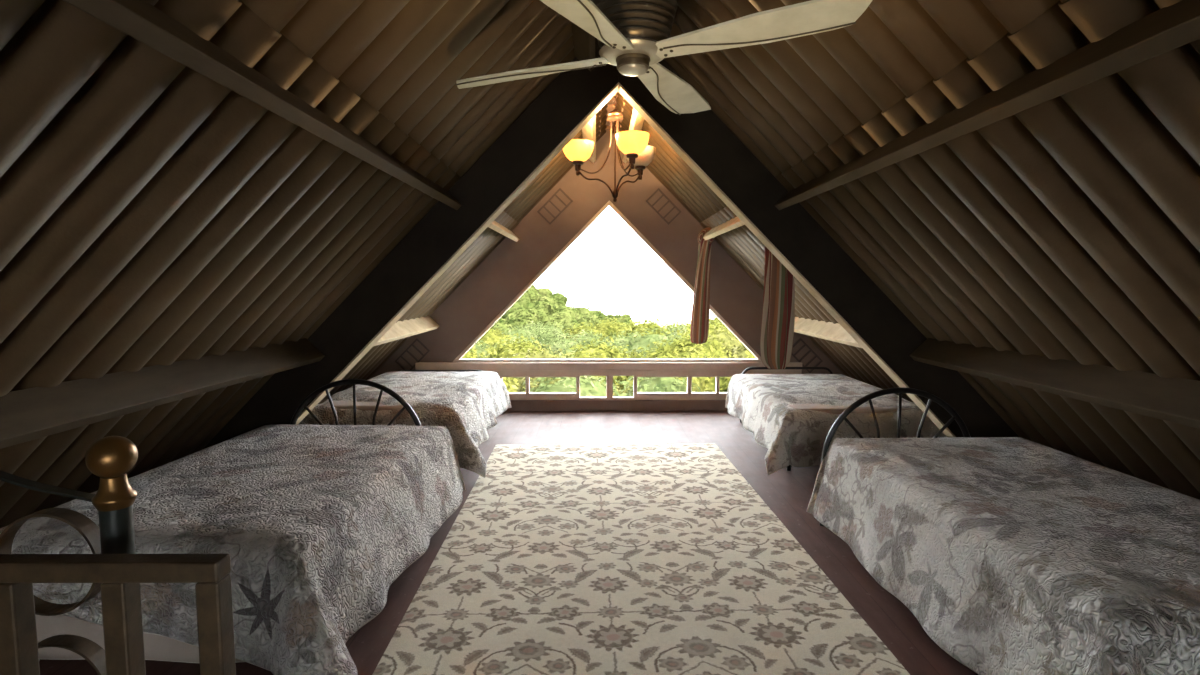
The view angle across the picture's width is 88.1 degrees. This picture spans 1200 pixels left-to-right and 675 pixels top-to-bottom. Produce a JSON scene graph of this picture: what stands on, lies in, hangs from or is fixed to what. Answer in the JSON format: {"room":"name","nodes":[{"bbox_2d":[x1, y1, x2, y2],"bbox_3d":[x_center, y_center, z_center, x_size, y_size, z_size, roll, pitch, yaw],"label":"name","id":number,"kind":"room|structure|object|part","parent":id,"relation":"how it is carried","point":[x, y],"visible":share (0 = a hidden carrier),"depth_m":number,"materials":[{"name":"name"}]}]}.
{"room":"attic bedroom","nodes":[
{"label":"attic bedroom","id":0,"kind":"room"},
{"bbox_2d":[0,0,518,527],"bbox_3d":[-2.067,0.304,2.434,2.416,2.450,9.761,0,5,0],"label":"ceiling","id":1,"kind":"structure","parent":0,"point":[153,212],"depth_m":2.01,"materials":[{"name":"brown wood"}]},
{"bbox_2d":[0,338,324,448],"bbox_3d":[-1.818,0.341,0.848,0.149,0.148,6.250,0,5,0],"label":"beam","id":2,"kind":"structure","parent":1,"relation":"attached to","point":[29,414],"depth_m":2.38,"materials":[{"name":"brown wood"}]},
{"bbox_2d":[63,0,461,209],"bbox_3d":[-0.914,-0.596,0.773,0.124,0.124,6.250,0,5,0],"label":"beam","id":3,"kind":"structure","parent":1,"relation":"attached to","point":[140,20],"depth_m":1.49,"materials":[{"name":"brown wood"}]},
{"bbox_2d":[374,316,438,345],"bbox_3d":[-1.841,-0.051,5.466,0.149,0.148,2.780,0,5,0],"label":"beam","id":4,"kind":"structure","parent":1,"relation":"attached to","point":[406,328],"depth_m":5.88,"materials":[{"name":"beige wood"}]},
{"bbox_2d":[488,221,518,241],"bbox_3d":[-0.936,-0.987,5.391,0.124,0.124,2.780,0,5,0],"label":"beam","id":5,"kind":"structure","parent":1,"relation":"attached to","point":[494,225],"depth_m":5.77,"materials":[{"name":"brown wood"}]},
{"bbox_2d":[238,0,607,222],"bbox_3d":[-0.441,-1.354,2.305,1.061,1.075,9.775,0,5,0],"label":"ceiling","id":6,"kind":"structure","parent":0,"point":[406,59],"depth_m":2.57,"materials":[{"name":"brown wood"}]},
{"bbox_2d":[571,22,594,71],"bbox_3d":[-0.077,-1.439,0.706,0.128,0.127,6.250,0,5,0],"label":"beam","id":7,"kind":"structure","parent":6,"relation":"attached to","point":[584,42],"depth_m":3.49,"materials":[{"name":"brown wood"}]},
{"bbox_2d":[582,115,595,162],"bbox_3d":[-0.100,-1.830,5.324,0.128,0.127,2.780,0,5,0],"label":"beam","id":8,"kind":"structure","parent":6,"relation":"attached to","point":[589,130],"depth_m":5.56,"materials":[{"name":"brown wood"}]},
{"bbox_2d":[39,411,977,674],"bbox_3d":[0.123,1.256,2.465,6.700,0.120,9.500,0,5,0],"label":"floor","id":9,"kind":"structure","parent":0,"point":[788,494],"depth_m":3.62,"materials":[{"name":"brown wood"}]},
{"bbox_2d":[0,436,235,674],"bbox_3d":[-1.006,0.739,1.151,0.733,1.132,0.179,0,5,0],"label":"stair railing","id":10,"kind":"object","parent":9,"relation":"on","point":[113,568],"visible":1,"depth_m":1.06,"materials":[{"name":"brown wood"}]},
{"bbox_3d":[-0.980,0.392,1.053,0.682,0.035,0.042,0,5,0],"label":"rail","id":11,"kind":"part","parent":10,"relation":"part of","materials":[{"name":"brown wood"}]},
{"bbox_3d":[-0.911,0.802,1.208,0.051,0.998,0.051,0,5,0],"label":"newel post","id":12,"kind":"part","parent":10,"relation":"part of","materials":[{"name":"black metal"}]},
{"bbox_2d":[39,379,420,660],"bbox_3d":[-1.579,0.738,3.061,1.060,0.812,1.771,0,5,2],"label":"bed","id":13,"kind":"object","parent":9,"relation":"on","point":[326,387],"visible":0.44,"depth_m":3.89,"materials":[{"name":"black metal"}]},
{"bbox_2d":[35,614,243,662],"bbox_3d":[-1.556,0.843,2.965,1.302,0.434,1.937,0,5,2],"label":"sheet","id":14,"kind":"object","parent":13,"relation":"on","point":[156,647],"visible":0.04,"depth_m":2.13,"materials":[{"name":"beige fabric"}]},
{"bbox_2d":[0,424,465,674],"bbox_3d":[-1.486,0.837,2.935,1.692,0.449,2.118,0,5,2],"label":"quilt","id":15,"kind":"object","parent":14,"relation":"on","point":[316,524],"visible":0.84,"depth_m":2.39,"materials":[{"name":"grey fabric"}]},
{"bbox_2d":[319,370,481,410],"bbox_3d":[-1.638,0.671,5.575,1.050,0.523,1.793,0,5,0],"label":"bed","id":16,"kind":"object","parent":9,"relation":"on","point":[347,404],"visible":0.09,"depth_m":4.71,"materials":[{"name":"black metal"}]},
{"bbox_3d":[-1.637,0.537,5.527,1.050,0.178,1.720,0,5,0],"label":"mattress","id":17,"kind":"part","parent":16,"relation":"part of","materials":[{"name":"white fabric"}]},
{"bbox_2d":[298,371,510,477],"bbox_3d":[-1.576,0.662,5.444,1.604,0.491,2.157,0,5,0],"label":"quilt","id":18,"kind":"object","parent":16,"relation":"on","point":[467,404],"visible":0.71,"depth_m":4.97,"materials":[{"name":"grey fabric"}]},
{"bbox_2d":[202,38,618,449],"bbox_3d":[-1.395,-0.474,3.979,3.019,3.063,0.132,0,5,0],"label":"beam","id":19,"kind":"structure","parent":9,"relation":"on","point":[573,98],"depth_m":3.91,"materials":[{"name":"brown wood"}]},
{"bbox_2d":[372,443,909,674],"bbox_3d":[0.111,1.102,3.507,1.935,0.009,3.950,0,5,-2],"label":"area rug","id":20,"kind":"object","parent":9,"relation":"on","point":[563,559],"visible":1,"depth_m":2.90,"materials":[{"name":"beige carpet"}]},
{"bbox_2d":[618,59,1018,437],"bbox_3d":[1.624,-0.475,3.994,3.019,3.063,0.132,0,5,0],"label":"beam","id":21,"kind":"structure","parent":9,"relation":"on","point":[701,139],"depth_m":3.93,"materials":[{"name":"brown wood"}]},
{"bbox_2d":[740,367,910,470],"bbox_3d":[1.908,0.655,5.461,1.020,0.573,1.733,0,5,0],"label":"bed","id":22,"kind":"object","parent":9,"relation":"on","point":[833,409],"visible":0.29,"depth_m":4.66,"materials":[{"name":"black metal"}]},
{"bbox_2d":[725,374,946,474],"bbox_3d":[1.896,0.658,5.327,1.450,0.456,2.000,0,5,0],"label":"quilt","id":23,"kind":"object","parent":22,"relation":"on","point":[791,436],"visible":0.8,"depth_m":4.72,"materials":[{"name":"grey fabric"}]},
{"bbox_3d":[1.908,0.551,5.415,1.020,0.178,1.660,0,5,0],"label":"mattress","id":24,"kind":"part","parent":22,"relation":"part of","materials":[{"name":"white fabric"}]},
{"bbox_2d":[819,387,970,525],"bbox_3d":[1.868,0.771,2.668,1.126,0.812,1.911,0,5,-1],"label":"bed","id":25,"kind":"object","parent":9,"relation":"on","point":[900,390],"visible":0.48,"depth_m":3.57,"materials":[{"name":"black metal"}]},
{"bbox_2d":[807,437,1199,674],"bbox_3d":[1.854,0.885,2.553,1.600,0.476,2.189,0,5,-1],"label":"quilt","id":26,"kind":"object","parent":25,"relation":"on","point":[1013,555],"visible":1,"depth_m":2.26,"materials":[{"name":"grey fabric"}]},
{"bbox_2d":[370,129,843,378],"bbox_3d":[0.100,-0.730,6.904,7.000,3.451,0.180,0,5,0],"label":"wall","id":27,"kind":"structure","parent":0,"point":[507,270],"depth_m":6.80,"materials":[{"name":"brown paint"}]},
{"bbox_2d":[395,338,429,369],"bbox_3d":[-2.078,0.205,6.871,0.395,0.397,0.020,0,5,0],"label":"air vent","id":28,"kind":"object","parent":27,"relation":"in","point":[417,339],"visible":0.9,"depth_m":6.86,"materials":[{"name":"wood"}]},
{"bbox_2d":[537,188,572,224],"bbox_3d":[-0.489,-1.425,6.741,0.395,0.397,0.020,0,5,0],"label":"air vent","id":29,"kind":"object","parent":27,"relation":"in","point":[559,189],"visible":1,"depth_m":6.73,"materials":[{"name":"metal"}]},
{"bbox_2d":[415,201,801,375],"bbox_3d":[0.101,-0.539,6.895,4.280,1.921,0.230,0,5,0],"label":"window","id":30,"kind":"structure","parent":27,"relation":"in","point":[697,366],"depth_m":6.86,"materials":[{"name":"beige paint"}]},
{"bbox_3d":[0.101,0.344,6.969,4.280,0.149,0.230,0,5,0],"label":"sill","id":31,"kind":"part","parent":30,"relation":"part of","materials":[{"name":"beige paint"}]},
{"bbox_2d":[499,376,731,399],"bbox_3d":[0.101,0.554,6.967,4.279,0.290,0.090,0,5,0],"label":"window","id":32,"kind":"structure","parent":27,"relation":"in","point":[689,395],"depth_m":6.95,"materials":[{"name":"beige paint"}]},
{"bbox_3d":[-0.968,0.558,6.972,0.307,0.282,0.070,0,5,0],"label":"frame","id":33,"kind":"part","parent":32,"relation":"part of","materials":[{"name":"beige paint"}]},
{"bbox_3d":[-0.530,0.557,6.974,0.565,0.282,0.070,0,5,0],"label":"frame","id":34,"kind":"part","parent":32,"relation":"part of","materials":[{"name":"beige paint"}]},
{"bbox_3d":[-0.069,0.559,6.957,0.354,0.282,0.070,0,5,0],"label":"frame","id":35,"kind":"part","parent":32,"relation":"part of","materials":[{"name":"beige paint"}]},
{"bbox_3d":[0.253,0.559,6.958,0.288,0.282,0.070,0,5,0],"label":"frame","id":36,"kind":"part","parent":32,"relation":"part of","materials":[{"name":"beige paint"}]},
{"bbox_3d":[0.701,0.557,6.980,0.607,0.282,0.070,0,5,0],"label":"frame","id":37,"kind":"part","parent":32,"relation":"part of","materials":[{"name":"beige paint"}]},
{"bbox_3d":[1.163,0.557,6.983,0.315,0.282,0.070,0,5,0],"label":"frame","id":38,"kind":"part","parent":32,"relation":"part of","materials":[{"name":"beige paint"}]},
{"bbox_3d":[1.460,0.557,6.984,0.277,0.282,0.070,0,5,0],"label":"frame","id":39,"kind":"part","parent":32,"relation":"part of","materials":[{"name":"beige paint"}]},
{"bbox_2d":[506,400,727,410],"bbox_3d":[0.100,0.802,7.028,4.280,0.215,0.190,0,5,0],"label":"baseboard","id":40,"kind":"structure","parent":27,"relation":"attached to","point":[516,405],"depth_m":6.93,"materials":[{"name":"brown paint"}]},
{"bbox_2d":[646,188,680,224],"bbox_3d":[0.691,-1.425,6.746,0.395,0.397,0.020,0,5,0],"label":"air vent","id":41,"kind":"object","parent":27,"relation":"in","point":[658,189],"visible":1,"depth_m":6.74,"materials":[{"name":"metal"}]},
{"bbox_2d":[792,338,822,372],"bbox_3d":[2.280,0.203,6.892,0.395,0.397,0.020,0,5,0],"label":"air vent","id":42,"kind":"object","parent":27,"relation":"in","point":[800,339],"visible":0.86,"depth_m":6.88,"materials":[{"name":"wood"}]},
{"bbox_2d":[599,94,624,135],"bbox_3d":[0.122,-1.849,2.365,0.244,0.116,10.025,0,5,0],"label":"ceiling","id":43,"kind":"structure","parent":0,"point":[610,107],"depth_m":5.92,"materials":[{"name":"brown wood"}]},
{"bbox_2d":[563,93,655,201],"bbox_3d":[0.079,-1.563,4.854,0.761,0.985,0.727,0,5,0],"label":"chandelier","id":44,"kind":"object","parent":43,"relation":"hanging from","point":[633,143],"visible":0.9,"depth_m":4.83,"materials":[{"name":"yellow glass"}]},
{"bbox_3d":[-0.174,-1.461,4.893,0.255,0.148,0.255,0,5,0],"label":"lamp shade","id":45,"kind":"part","parent":44,"relation":"part of","materials":[{"name":"yellow glass"}]},
{"bbox_3d":[-0.033,-1.417,4.898,0.292,0.581,0.014,0,5,0],"label":"arm","id":46,"kind":"part","parent":44,"relation":"part of","materials":[{"name":"brown metal"}]},
{"bbox_3d":[0.120,-1.407,4.899,0.053,0.666,0.053,0,5,0],"label":"rod","id":47,"kind":"part","parent":44,"relation":"part of","materials":[{"name":"brown metal"}]},
{"bbox_3d":[0.183,-1.405,4.760,0.014,0.581,0.292,-2,5,-24],"label":"arm","id":48,"kind":"part","parent":44,"relation":"part of","materials":[{"name":"brown metal"}]},
{"bbox_3d":[0.229,-1.426,5.005,0.292,0.581,0.014,-5,7,-44],"label":"arm","id":49,"kind":"part","parent":44,"relation":"part of","materials":[{"name":"brown metal"}]},
{"bbox_3d":[0.241,-1.438,4.628,0.255,0.148,0.255,-2,5,-24],"label":"lamp shade","id":50,"kind":"part","parent":44,"relation":"part of","materials":[{"name":"yellow glass"}]},
{"bbox_3d":[0.330,-1.478,5.099,0.255,0.148,0.255,-5,7,-44],"label":"lamp shade","id":51,"kind":"part","parent":44,"relation":"part of","materials":[{"name":"yellow glass"}]},
{"bbox_2d":[456,0,871,114],"bbox_3d":[0.093,-1.348,2.083,1.130,0.885,1.187,-1,5,-14],"label":"ceiling fan","id":52,"kind":"object","parent":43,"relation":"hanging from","point":[632,36],"visible":1,"depth_m":2.00,"materials":[{"name":"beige wood"}]},
{"bbox_3d":[-0.282,-0.981,2.308,0.700,0.037,0.149,2,5,25],"label":"blade","id":53,"kind":"part","parent":52,"relation":"part of","materials":[{"name":"white wood"}]},
{"bbox_3d":[-0.082,-0.933,1.740,0.149,0.037,0.700,2,5,27],"label":"blade","id":54,"kind":"part","parent":52,"relation":"part of","materials":[{"name":"white wood"}]},
{"bbox_3d":[0.295,-0.999,2.520,0.149,0.037,0.700,2,5,25],"label":"blade","id":55,"kind":"part","parent":52,"relation":"part of","materials":[{"name":"white wood"}]},
{"bbox_3d":[0.487,-0.947,1.905,0.700,0.037,0.149,3,6,31],"label":"blade","id":56,"kind":"part","parent":52,"relation":"part of","materials":[{"name":"white wood"}]},
{"bbox_2d":[613,0,1068,222],"bbox_3d":[0.685,-1.354,2.310,1.061,1.075,9.775,0,5,0],"label":"ceiling","id":57,"kind":"structure","parent":0,"point":[786,100],"depth_m":2.70,"materials":[{"name":"brown wood"}]},
{"bbox_2d":[623,108,643,162],"bbox_3d":[0.315,-1.830,5.326,0.128,0.127,2.780,0,5,0],"label":"beam","id":58,"kind":"structure","parent":57,"relation":"attached to","point":[636,123],"depth_m":5.16,"materials":[{"name":"brown wood"}]},
{"bbox_2d":[699,0,1199,499],"bbox_3d":[2.312,0.302,2.456,2.416,2.450,9.761,0,5,0],"label":"ceiling","id":59,"kind":"structure","parent":0,"point":[1066,226],"depth_m":2.30,"materials":[{"name":"brown wood"}]},
{"bbox_2d":[703,217,744,239],"bbox_3d":[1.152,-0.988,5.402,0.124,0.124,2.780,0,5,0],"label":"beam","id":60,"kind":"structure","parent":59,"relation":"attached to","point":[734,223],"depth_m":5.58,"materials":[{"name":"brown wood"}]},
{"bbox_2d":[690,227,715,343],"bbox_3d":[1.104,-0.553,6.601,0.264,1.248,0.115,0,5,0],"label":"striped curtain","id":61,"kind":"object","parent":60,"relation":"hanging from","point":[699,330],"visible":0.92,"depth_m":6.58,"materials":[{"name":"fabric"}]},
{"bbox_2d":[760,246,794,368],"bbox_3d":[1.270,-0.313,4.413,0.237,1.080,0.100,1,5,7],"label":"striped curtain","id":62,"kind":"object","parent":60,"relation":"hanging from","point":[778,314],"visible":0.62,"depth_m":4.40,"materials":[{"name":"fabric"}]},
{"bbox_2d":[794,317,861,347],"bbox_3d":[2.056,-0.052,5.485,0.149,0.148,2.780,0,5,0],"label":"beam","id":63,"kind":"structure","parent":59,"relation":"attached to","point":[830,331],"depth_m":5.61,"materials":[{"name":"beige wood"}]},
{"bbox_2d":[775,0,1199,209],"bbox_3d":[1.174,-0.597,0.783,0.124,0.124,6.250,0,5,0],"label":"beam","id":64,"kind":"structure","parent":59,"relation":"attached to","point":[1169,28],"depth_m":1.59,"materials":[{"name":"brown wood"}]},
{"bbox_2d":[910,338,1199,428],"bbox_3d":[2.078,0.339,0.867,0.149,0.148,6.250,0,5,0],"label":"beam","id":65,"kind":"structure","parent":59,"relation":"attached to","point":[1176,400],"depth_m":2.64,"materials":[{"name":"brown wood"}]},
{"label":"outside","id":66,"kind":"structure","parent":0,"visible":0},
{"bbox_2d":[631,318,712,327],"bbox_3d":[-0.173,-0.160,63.714,205.750,7.079,110.000,0,5,0],"label":"hill","id":67,"kind":"structure","parent":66,"point":[663,320],"depth_m":112.41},
{"bbox_2d":[464,346,508,379],"bbox_3d":[-4.608,4.487,19.441,5.431,8.912,5.846,-2,5,-25],"label":"tree","id":68,"kind":"object","parent":67,"relation":"on","point":[468,353],"visible":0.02,"depth_m":19.82,"materials":[{"name":"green plant"}]},
{"bbox_2d":[461,354,518,391],"bbox_3d":[-3.397,4.444,14.047,5.470,8.339,5.082,3,6,35],"label":"tree","id":69,"kind":"object","parent":67,"relation":"on","point":[511,387],"visible":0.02,"depth_m":13.12,"materials":[{"name":"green plant"}]},
{"bbox_2d":[475,327,510,348],"bbox_3d":[-7.547,4.810,39.110,7.299,11.128,6.781,4,6,40],"label":"tree","id":70,"kind":"object","parent":67,"relation":"on","point":[486,338],"visible":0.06,"depth_m":36.98,"materials":[{"name":"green plant"}]},
{"bbox_2d":[469,335,536,358],"bbox_3d":[-4.739,4.570,29.337,5.710,9.273,5.789,1,5,8],"label":"tree","id":71,"kind":"object","parent":67,"relation":"on","point":[480,347],"visible":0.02,"depth_m":28.95,"materials":[{"name":"green plant"}]},
{"bbox_2d":[479,332,573,358],"bbox_3d":[-2.584,4.428,21.266,5.511,9.044,5.932,-3,6,-33],"label":"tree","id":72,"kind":"object","parent":67,"relation":"on","point":[506,351],"visible":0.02,"depth_m":21.34,"materials":[{"name":"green plant"}]},
{"bbox_2d":[502,325,566,351],"bbox_3d":[-4.138,4.531,39.985,6.644,10.643,6.553,-5,7,-44],"label":"tree","id":73,"kind":"object","parent":67,"relation":"on","point":[526,333],"visible":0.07,"depth_m":38.78,"materials":[{"name":"green plant"}]},
{"bbox_2d":[505,321,569,339],"bbox_3d":[-4.968,4.996,51.122,7.921,12.689,7.813,-1,5,-16],"label":"tree","id":74,"kind":"object","parent":67,"relation":"on","point":[535,326],"visible":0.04,"depth_m":49.55,"materials":[{"name":"green plant"}]},
{"bbox_2d":[494,332,593,358],"bbox_3d":[-2.253,4.869,28.146,6.195,10.061,6.281,-1,5,-17],"label":"tree","id":75,"kind":"object","parent":67,"relation":"on","point":[564,344],"visible":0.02,"depth_m":27.64,"materials":[{"name":"green plant"}]},
{"bbox_2d":[490,284,633,335],"bbox_3d":[-15.390,-2.907,75.935,40.650,9.063,34.841,0,5,0],"label":"forest","id":76,"kind":"object","parent":67,"relation":"on","point":[543,305],"visible":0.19,"depth_m":75.82,"materials":[{"name":"green plant"}]},
{"bbox_2d":[504,344,622,394],"bbox_3d":[-1.492,4.252,15.490,5.002,8.087,5.462,-4,7,-43],"label":"tree","id":77,"kind":"object","parent":67,"relation":"on","point":[542,355],"visible":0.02,"depth_m":15.54,"materials":[{"name":"green plant"}]},
{"bbox_2d":[563,322,608,340],"bbox_3d":[-2.446,5.521,52.557,9.037,13.778,8.396,2,5,18],"label":"tree","id":78,"kind":"object","parent":67,"relation":"on","point":[580,327],"visible":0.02,"depth_m":50.88,"materials":[{"name":"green plant"}]},
{"bbox_2d":[568,328,610,341],"bbox_3d":[-0.638,4.471,39.775,6.324,10.378,6.807,-2,5,-17],"label":"tree","id":79,"kind":"object","parent":67,"relation":"on","point":[603,335],"visible":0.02,"depth_m":38.25,"materials":[{"name":"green plant"}]},
{"bbox_2d":[563,337,643,395],"bbox_3d":[0.491,4.207,20.108,5.233,8.587,5.632,2,5,27],"label":"tree","id":80,"kind":"object","parent":67,"relation":"on","point":[592,352],"visible":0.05,"depth_m":18.68,"materials":[{"name":"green plant"}]},
{"bbox_2d":[572,330,645,356],"bbox_3d":[0.286,4.514,29.577,6.102,9.775,6.019,-4,6,-39],"label":"tree","id":81,"kind":"object","parent":67,"relation":"on","point":[623,340],"visible":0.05,"depth_m":28.33,"materials":[{"name":"green plant"}]},
{"bbox_2d":[522,376,699,396],"bbox_3d":[0.157,4.550,13.729,4.899,7.956,4.967,-1,5,-13],"label":"tree","id":82,"kind":"object","parent":67,"relation":"on","point":[588,388],"visible":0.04,"depth_m":13.12,"materials":[{"name":"green plant"}]},
{"bbox_2d":[593,318,631,338],"bbox_3d":[2.148,4.065,52.149,7.545,11.503,7.010,0,5,2],"label":"tree","id":83,"kind":"object","parent":67,"relation":"on","point":[609,327],"visible":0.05,"depth_m":51.14,"materials":[{"name":"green plant"}]},
{"bbox_2d":[618,316,672,339],"bbox_3d":[3.014,4.549,36.903,7.037,11.549,7.575,-2,5,-23],"label":"tree","id":84,"kind":"object","parent":67,"relation":"on","point":[653,325],"visible":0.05,"depth_m":37.01,"materials":[{"name":"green plant"}]},
{"bbox_2d":[625,328,689,358],"bbox_3d":[3.129,4.799,28.134,6.478,10.378,6.390,-1,5,-14],"label":"tree","id":85,"kind":"object","parent":67,"relation":"on","point":[644,341],"visible":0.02,"depth_m":27.81,"materials":[{"name":"green plant"}]},
{"bbox_2d":[663,320,687,332],"bbox_3d":[5.845,4.575,51.740,7.447,12.221,8.015,-2,5,-27],"label":"tree","id":86,"kind":"object","parent":67,"relation":"on","point":[676,324],"visible":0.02,"depth_m":49.77,"materials":[{"name":"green plant"}]},
{"bbox_2d":[614,328,737,393],"bbox_3d":[2.050,4.470,19.974,6.246,9.524,5.803,-3,5,-28],"label":"tree","id":87,"kind":"object","parent":67,"relation":"on","point":[683,343],"visible":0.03,"depth_m":19.34,"materials":[{"name":"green plant"}]},
{"bbox_2d":[645,345,731,391],"bbox_3d":[3.067,4.403,16.114,5.627,8.579,5.228,-4,6,-42],"label":"tree","id":88,"kind":"object","parent":67,"relation":"on","point":[706,384],"visible":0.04,"depth_m":14.65,"materials":[{"name":"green plant"}]},
{"bbox_2d":[666,321,725,338],"bbox_3d":[6.332,4.316,37.400,6.540,10.622,6.631,-2,5,-22],"label":"tree","id":89,"kind":"object","parent":67,"relation":"on","point":[680,327],"visible":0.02,"depth_m":36.23,"materials":[{"name":"green plant"}]},
{"bbox_2d":[686,315,724,326],"bbox_3d":[9.848,3.606,51.003,6.989,11.469,7.522,-1,5,-9],"label":"tree","id":90,"kind":"object","parent":67,"relation":"on","point":[712,316],"visible":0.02,"depth_m":49.00,"materials":[{"name":"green plant"}]},
{"bbox_2d":[679,317,738,340],"bbox_3d":[5.340,3.536,26.917,5.803,8.847,5.391,4,6,38],"label":"tree","id":91,"kind":"object","parent":67,"relation":"on","point":[718,325],"visible":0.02,"depth_m":26.80,"materials":[{"name":"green plant"}]},
{"bbox_2d":[708,326,752,357],"bbox_3d":[4.601,4.099,21.288,6.022,8.917,5.515,3,6,29],"label":"tree","id":92,"kind":"object","parent":67,"relation":"on","point":[739,349],"visible":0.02,"depth_m":21.06,"materials":[{"name":"green plant"}]},
{"bbox_2d":[719,351,755,389],"bbox_3d":[4.292,4.958,13.332,5.808,9.531,6.251,-2,5,-21],"label":"tree","id":93,"kind":"object","parent":67,"relation":"on","point":[746,352],"visible":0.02,"depth_m":14.13,"materials":[{"name":"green plant"}]},
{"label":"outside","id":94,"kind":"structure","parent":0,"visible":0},
{"bbox_2d":[572,306,715,318],"bbox_3d":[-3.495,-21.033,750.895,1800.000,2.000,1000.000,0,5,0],"label":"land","id":95,"kind":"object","parent":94,"point":[674,312],"visible":0.12,"depth_m":972.00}
]}

